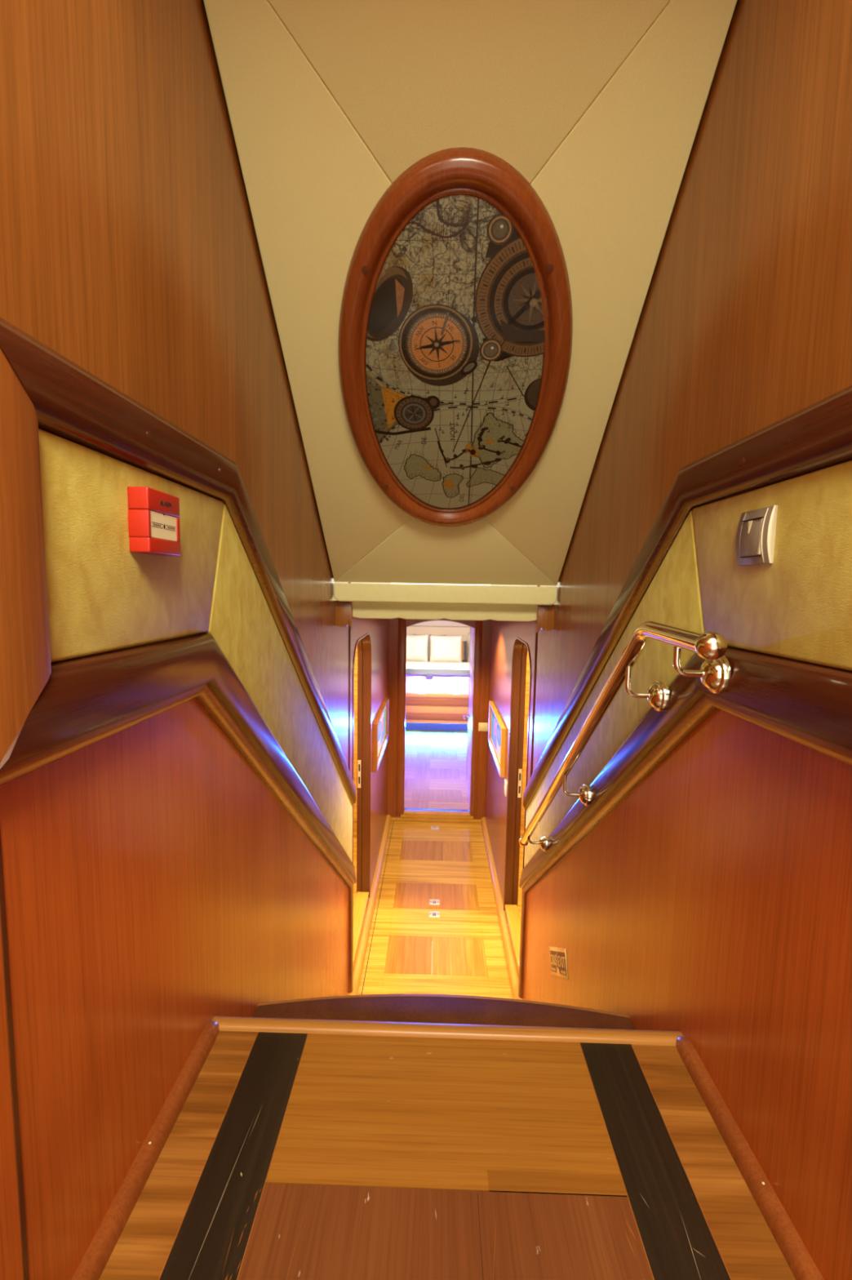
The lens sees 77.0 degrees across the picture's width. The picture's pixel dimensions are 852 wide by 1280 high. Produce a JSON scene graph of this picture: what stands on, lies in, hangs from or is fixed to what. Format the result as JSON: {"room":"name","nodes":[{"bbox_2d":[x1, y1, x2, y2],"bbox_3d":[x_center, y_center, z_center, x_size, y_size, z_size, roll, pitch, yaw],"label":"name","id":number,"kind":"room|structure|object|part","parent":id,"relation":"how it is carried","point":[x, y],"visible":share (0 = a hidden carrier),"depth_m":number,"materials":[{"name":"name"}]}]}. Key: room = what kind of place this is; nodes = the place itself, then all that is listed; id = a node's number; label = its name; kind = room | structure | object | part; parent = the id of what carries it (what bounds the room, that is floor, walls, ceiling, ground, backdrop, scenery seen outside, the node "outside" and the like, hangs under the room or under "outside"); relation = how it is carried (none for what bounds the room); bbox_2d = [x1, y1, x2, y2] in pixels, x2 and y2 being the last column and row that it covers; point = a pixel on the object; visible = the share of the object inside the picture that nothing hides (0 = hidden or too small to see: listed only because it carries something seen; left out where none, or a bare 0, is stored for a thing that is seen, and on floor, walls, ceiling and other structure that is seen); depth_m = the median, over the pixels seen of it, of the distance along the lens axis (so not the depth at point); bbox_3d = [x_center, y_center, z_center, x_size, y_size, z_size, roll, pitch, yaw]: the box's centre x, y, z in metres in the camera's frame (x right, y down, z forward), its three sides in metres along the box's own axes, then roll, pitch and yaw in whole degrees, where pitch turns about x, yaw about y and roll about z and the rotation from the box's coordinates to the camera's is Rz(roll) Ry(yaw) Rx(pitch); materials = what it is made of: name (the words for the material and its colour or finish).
{"room":"ship interior","nodes":[
{"label":"ship interior","id":0,"kind":"room"},
{"bbox_2d":[0,0,390,1279],"bbox_3d":[-0.452,0.036,1.772,0.095,4.300,6.700,1,6,1],"label":"wall","id":1,"kind":"structure","parent":0,"point":[154,887],"depth_m":0.81,"materials":[{"name":"brown wood"}]},
{"bbox_2d":[0,348,51,763],"bbox_3d":[-0.414,-0.094,0.519,0.030,0.447,0.095,1,6,1],"label":"trim","id":2,"kind":"structure","parent":1,"relation":"attached to","point":[25,666],"depth_m":0.53,"materials":[{"name":"brown wood"}]},
{"bbox_2d":[0,632,356,992],"bbox_3d":[-0.411,1.010,1.711,0.036,2.176,2.312,1,6,1],"label":"trim","id":3,"kind":"structure","parent":1,"relation":"attached to","point":[86,700],"depth_m":0.81,"materials":[{"name":"brown wood"}]},
{"bbox_2d":[0,316,356,804],"bbox_3d":[-0.399,0.290,1.660,0.033,1.417,2.270,1,6,1],"label":"trim","id":4,"kind":"structure","parent":1,"relation":"attached to","point":[70,402],"depth_m":0.76,"materials":[{"name":"brown wood"}]},
{"bbox_2d":[38,428,352,862],"bbox_3d":[-0.411,0.490,1.724,0.014,1.656,2.183,1,6,1],"label":"upholstered panel","id":5,"kind":"object","parent":1,"relation":"attached to","point":[103,596],"visible":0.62,"depth_m":0.84,"materials":[{"name":"beige fabric"}]},
{"bbox_2d":[127,486,181,555],"bbox_3d":[-0.394,-0.170,0.781,0.030,0.089,0.091,1,6,1],"label":"alarm box","id":6,"kind":"object","parent":5,"relation":"attached to","point":[153,515],"visible":1,"depth_m":0.75,"materials":[{"name":"red plastic"}]},
{"bbox_2d":[335,600,352,629],"bbox_3d":[-0.359,-0.110,2.337,0.073,0.123,0.026,1,6,1],"label":"plate","id":7,"kind":"object","parent":1,"relation":"attached to","point":[344,610],"visible":0.95,"depth_m":2.33,"materials":[{"name":"brown wood"}]},
{"bbox_3d":[-0.465,0.935,3.740,0.022,0.200,0.003,1,6,1],"label":"strike plate","id":8,"kind":"part","parent":1,"relation":"part of","materials":[{"name":"metal"}]},
{"bbox_3d":[-0.458,1.882,3.443,0.086,0.095,0.780,1,6,1],"label":"door sill","id":9,"kind":"part","parent":1,"relation":"part of","materials":[{"name":"wood"}]},
{"bbox_2d":[348,814,391,995],"bbox_3d":[-0.381,1.848,4.021,0.042,0.050,2.420,1,6,1],"label":"baseboard","id":10,"kind":"structure","parent":1,"relation":"attached to","point":[358,966],"depth_m":3.65,"materials":[{"name":"wood"}]},
{"bbox_2d":[373,697,389,772],"bbox_3d":[-0.358,0.737,4.332,0.033,0.356,0.920,1,6,1],"label":"painting","id":11,"kind":"object","parent":1,"relation":"attached to","point":[380,725],"visible":1,"depth_m":4.24,"materials":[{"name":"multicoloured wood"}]},
{"bbox_2d":[353,838,356,905],"bbox_3d":[-1.097,1.882,3.502,1.182,0.060,2.550,1,6,1],"label":"door","id":12,"kind":"structure","parent":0,"point":[354,839],"depth_m":4.28,"materials":[{"name":"wood"}]},
{"bbox_2d":[357,821,513,999],"bbox_3d":[0.071,1.901,3.967,0.950,0.031,2.520,1,6,1],"label":"floor","id":13,"kind":"structure","parent":0,"point":[449,864],"depth_m":3.66,"materials":[{"name":"wood"}]},
{"bbox_2d":[429,911,439,917],"bbox_3d":[0.058,1.907,3.727,0.074,0.004,0.066,1,6,1],"label":"floor latch","id":14,"kind":"object","parent":13,"relation":"on","point":[432,914],"visible":1,"depth_m":3.72,"materials":[{"name":"metal"}]},
{"bbox_2d":[429,899,439,905],"bbox_3d":[0.061,1.893,3.871,0.074,0.004,0.066,1,6,1],"label":"floor latch","id":15,"kind":"object","parent":13,"relation":"on","point":[433,902],"visible":1,"depth_m":3.87,"materials":[{"name":"metal"}]},
{"bbox_2d":[431,826,439,830],"bbox_3d":[0.085,1.775,5.060,0.074,0.004,0.066,1,6,1],"label":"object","id":16,"kind":"object","parent":13,"relation":"on","point":[432,827],"visible":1,"depth_m":5.06,"materials":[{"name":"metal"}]},
{"bbox_2d":[404,729,470,811],"bbox_3d":[0.130,1.548,6.826,3.299,0.050,3.119,1,6,1],"label":"floor","id":17,"kind":"structure","parent":0,"point":[436,760],"depth_m":6.45,"materials":[{"name":"wood"}]},
{"bbox_2d":[405,661,469,730],"bbox_3d":[0.175,0.858,8.560,2.200,0.980,1.451,1,6,1],"label":"bed","id":18,"kind":"object","parent":17,"relation":"on","point":[438,702],"visible":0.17,"depth_m":7.88,"materials":[{"name":"white fabric"}]},
{"bbox_2d":[406,634,429,662],"bbox_3d":[-0.236,0.140,8.866,0.562,0.466,0.239,1,6,0],"label":"pillow","id":19,"kind":"object","parent":18,"relation":"on","point":[416,645],"visible":0.63,"depth_m":8.79,"materials":[{"name":"white fabric"}]},
{"bbox_2d":[413,634,445,660],"bbox_3d":[0.058,0.135,9.045,0.552,0.446,0.218,1,6,0],"label":"pillow","id":20,"kind":"object","parent":18,"relation":"on","point":[428,644],"visible":0.06,"depth_m":8.97,"materials":[{"name":"grey fabric"}]},
{"bbox_2d":[405,674,469,694],"bbox_3d":[0.172,0.611,8.128,2.140,0.332,0.641,1,6,1],"label":"duvet","id":21,"kind":"object","parent":18,"relation":"on","point":[416,684],"depth_m":7.83,"materials":[{"name":"white fabric"}]},
{"bbox_2d":[406,668,469,677],"bbox_3d":[0.169,0.493,7.868,1.900,0.100,0.176,1,6,1],"label":"strap","id":22,"kind":"object","parent":18,"relation":"on","point":[429,673],"visible":0.59,"depth_m":7.81,"materials":[{"name":"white fabric"}]},
{"bbox_2d":[429,634,462,662],"bbox_3d":[0.329,0.152,8.855,0.552,0.466,0.239,1,6,0],"label":"pillow","id":23,"kind":"object","parent":18,"relation":"on","point":[442,648],"visible":0.97,"depth_m":8.78,"materials":[{"name":"white fabric"}]},
{"bbox_2d":[462,640,466,662],"bbox_3d":[0.556,0.194,9.015,0.270,0.349,0.174,2,6,9],"label":"cushion","id":24,"kind":"object","parent":18,"relation":"on","point":[464,643],"visible":0.41,"depth_m":8.97,"materials":[{"name":"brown fabric"}]},
{"bbox_2d":[468,632,470,662],"bbox_3d":[0.937,0.130,8.992,0.463,0.485,0.243,1,6,-1],"label":"pillow","id":25,"kind":"object","parent":18,"relation":"on","point":[468,633],"visible":0.02,"depth_m":8.99,"materials":[{"name":"white fabric"}]},
{"bbox_2d":[387,617,490,819],"bbox_3d":[0.116,0.688,5.147,3.400,2.250,0.130,1,6,1],"label":"door frame","id":26,"kind":"structure","parent":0,"point":[397,626],"depth_m":5.12,"materials":[{"name":"brown wood"}]},
{"bbox_2d":[391,817,480,822],"bbox_3d":[0.096,1.748,5.201,0.950,0.030,0.035,1,6,1],"label":"threshold","id":27,"kind":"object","parent":26,"relation":"attached to","point":[393,819],"depth_m":5.18,"materials":[{"name":"brown wood"}]},
{"bbox_2d":[462,626,474,807],"bbox_3d":[0.442,0.734,5.498,0.098,1.800,0.622,1,6,1],"label":"door","id":28,"kind":"structure","parent":26,"relation":"in","point":[469,715],"depth_m":5.50,"materials":[{"name":"paint"}]},
{"bbox_2d":[478,722,488,731],"bbox_3d":[0.545,0.830,5.111,0.088,0.084,0.012,1,6,1],"label":"light switch","id":29,"kind":"object","parent":26,"relation":"attached to","point":[482,726],"visible":1,"depth_m":5.11,"materials":[{"name":"beige plastic"}]},
{"bbox_2d":[353,645,529,838],"bbox_3d":[0.106,0.707,4.622,3.500,2.097,0.060,1,6,1],"label":"door frame","id":30,"kind":"structure","parent":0,"point":[527,678],"depth_m":4.61,"materials":[{"name":"brown wood"}]},
{"bbox_2d":[71,1016,823,1279],"bbox_3d":[0.014,0.927,-0.149,0.950,0.075,2.520,1,6,1],"label":"floor","id":31,"kind":"structure","parent":0,"point":[280,1148],"depth_m":0.83,"materials":[{"name":"brown wood"}]},
{"bbox_2d":[203,0,737,586],"bbox_3d":[0.078,-0.751,1.560,0.950,1.162,1.375,1,6,1],"label":"ceiling","id":32,"kind":"structure","parent":0,"point":[599,105],"depth_m":1.11,"materials":[{"name":"beige paint"}]},
{"bbox_2d":[333,582,557,621],"bbox_3d":[0.080,-0.161,2.308,0.940,0.152,0.112,1,6,1],"label":"ceiling beam","id":33,"kind":"structure","parent":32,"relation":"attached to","point":[370,601],"depth_m":2.26,"materials":[{"name":"beige paint"}]},
{"bbox_2d":[337,146,573,526],"bbox_3d":[0.077,-0.713,1.531,0.643,0.681,0.813,2,6,6],"label":"picture","id":34,"kind":"object","parent":32,"relation":"attached to","point":[455,325],"visible":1,"depth_m":1.40,"materials":[{"name":"multicoloured paper"}]},
{"bbox_3d":[0.077,-0.711,1.529,0.495,0.002,0.897,1,-34,1],"label":"glass pane","id":35,"kind":"part","parent":34,"relation":"part of","materials":[{"name":"glass"}]},
{"bbox_2d":[365,195,549,508],"bbox_3d":[0.077,-0.717,1.533,0.600,0.639,0.770,1,6,1],"label":"print","id":36,"kind":"object","parent":34,"relation":"attached to","point":[457,286],"depth_m":1.43},
{"bbox_2d":[517,844,523,917],"bbox_3d":[1.220,1.927,3.459,1.182,0.060,2.550,1,6,1],"label":"floor","id":37,"kind":"structure","parent":0,"point":[521,858],"depth_m":4.12,"materials":[{"name":"wood"}]},
{"bbox_2d":[484,0,851,1279],"bbox_3d":[0.585,0.056,1.753,0.095,4.300,6.700,1,6,1],"label":"wall","id":38,"kind":"structure","parent":0,"point":[712,904],"depth_m":0.93,"materials":[{"name":"brown wood"}]},
{"bbox_2d":[488,701,506,777],"bbox_3d":[0.556,0.759,4.266,0.033,0.356,0.920,1,6,1],"label":"painting","id":39,"kind":"object","parent":38,"relation":"attached to","point":[496,727],"visible":1,"depth_m":4.18,"materials":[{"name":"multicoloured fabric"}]},
{"bbox_2d":[480,817,523,999],"bbox_3d":[0.526,1.865,4.005,0.042,0.050,2.420,1,6,1],"label":"baseboard","id":40,"kind":"structure","parent":38,"relation":"attached to","point":[513,973],"depth_m":3.63,"materials":[{"name":"wood"}]},
{"bbox_2d":[504,778,506,796],"bbox_3d":[0.553,1.029,3.730,0.011,0.100,0.075,1,6,1],"label":"power outlet","id":41,"kind":"object","parent":38,"relation":"attached to","point":[505,781],"visible":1,"depth_m":3.70,"materials":[{"name":"white plastic"}]},
{"bbox_3d":[0.579,1.907,3.372,0.086,0.095,0.675,1,6,1],"label":"door sill","id":42,"kind":"part","parent":38,"relation":"part of","materials":[{"name":"wood"}]},
{"bbox_3d":[0.633,0.966,3.616,0.022,0.200,0.003,1,6,1],"label":"strike plate","id":43,"kind":"part","parent":38,"relation":"part of","materials":[{"name":"metal"}]},
{"bbox_2d":[536,604,555,632],"bbox_3d":[0.518,-0.093,2.321,0.073,0.123,0.026,1,6,1],"label":"plate","id":44,"kind":"object","parent":38,"relation":"attached to","point":[545,613],"visible":0.94,"depth_m":2.31,"materials":[{"name":"brown wood"}]},
{"bbox_2d":[549,946,568,979],"bbox_3d":[0.522,1.274,2.122,0.004,0.250,0.304,1,6,1],"label":"exit sign","id":45,"kind":"object","parent":38,"relation":"attached to","point":[557,955],"visible":1,"depth_m":2.10,"materials":[{"name":"gold metal"}]},
{"bbox_2d":[519,621,731,851],"bbox_3d":[0.452,0.449,1.577,0.096,1.076,1.525,1,6,1],"label":"handrail","id":46,"kind":"object","parent":38,"relation":"attached to","point":[714,673],"visible":1,"depth_m":1.10,"materials":[{"name":"metal"}]},
{"bbox_3d":[0.451,0.836,2.247,0.052,0.041,0.012,1,6,1],"label":"bracket arm","id":47,"kind":"part","parent":46,"relation":"part of","materials":[{"name":"metal"}]},
{"bbox_3d":[0.447,0.444,1.648,0.052,0.076,0.012,1,6,1],"label":"bracket arm","id":48,"kind":"part","parent":46,"relation":"part of","materials":[{"name":"metal"}]},
{"bbox_3d":[0.444,0.085,1.125,0.052,0.074,0.012,1,6,1],"label":"bracket arm","id":49,"kind":"part","parent":46,"relation":"part of","materials":[{"name":"metal"}]},
{"bbox_3d":[0.441,0.034,0.900,0.052,0.056,0.012,1,6,1],"label":"bracket arm","id":50,"kind":"part","parent":46,"relation":"part of","materials":[{"name":"metal"}]},
{"bbox_2d":[518,645,851,998],"bbox_3d":[0.504,1.027,1.694,0.036,2.176,2.312,1,6,1],"label":"trim","id":51,"kind":"structure","parent":38,"relation":"attached to","point":[809,704],"depth_m":0.89,"materials":[{"name":"brown wood"}]},
{"bbox_2d":[523,385,851,809],"bbox_3d":[0.518,0.308,1.643,0.033,1.417,2.270,1,6,1],"label":"trim","id":52,"kind":"structure","parent":38,"relation":"attached to","point":[816,437],"depth_m":0.93,"materials":[{"name":"brown wood"}]},
{"bbox_2d":[524,460,851,867],"bbox_3d":[0.524,0.508,1.707,0.014,1.656,2.183,1,6,1],"label":"upholstered panel","id":53,"kind":"object","parent":38,"relation":"attached to","point":[797,606],"visible":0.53,"depth_m":0.87,"materials":[{"name":"beige fabric"}]},
{"bbox_2d":[736,505,777,565],"bbox_3d":[0.508,-0.160,0.830,0.014,0.084,0.085,1,6,1],"label":"light switch","id":54,"kind":"object","parent":53,"relation":"attached to","point":[756,531],"visible":1,"depth_m":0.82,"materials":[{"name":"grey metal"}]},
{"bbox_3d":[0.202,0.240,9.398,3.400,2.200,0.060,1,6,1],"label":"wall","id":55,"kind":"structure","parent":0,"visible":0},
{"bbox_2d":[406,620,470,662],"bbox_3d":[0.206,-0.064,9.267,2.400,1.030,0.120,1,6,1],"label":"headboard","id":56,"kind":"object","parent":55,"relation":"attached to","point":[446,628],"visible":0.03,"depth_m":9.20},
{"bbox_3d":[0.041,1.391,1.771,0.950,0.171,0.320,1,6,1],"label":"stair step","id":57,"kind":"structure","parent":0,"visible":0},
{"bbox_3d":[0.039,1.216,1.525,0.950,0.171,0.320,1,6,1],"label":"stair step","id":58,"kind":"structure","parent":57,"relation":"on","visible":0},
{"bbox_2d":[253,994,634,1029],"bbox_3d":[0.038,1.041,1.279,0.950,0.171,0.320,1,6,1],"label":"stair step","id":59,"kind":"structure","parent":58,"relation":"on","point":[411,1008],"depth_m":1.37,"materials":[{"name":"brown wood"}]}
]}

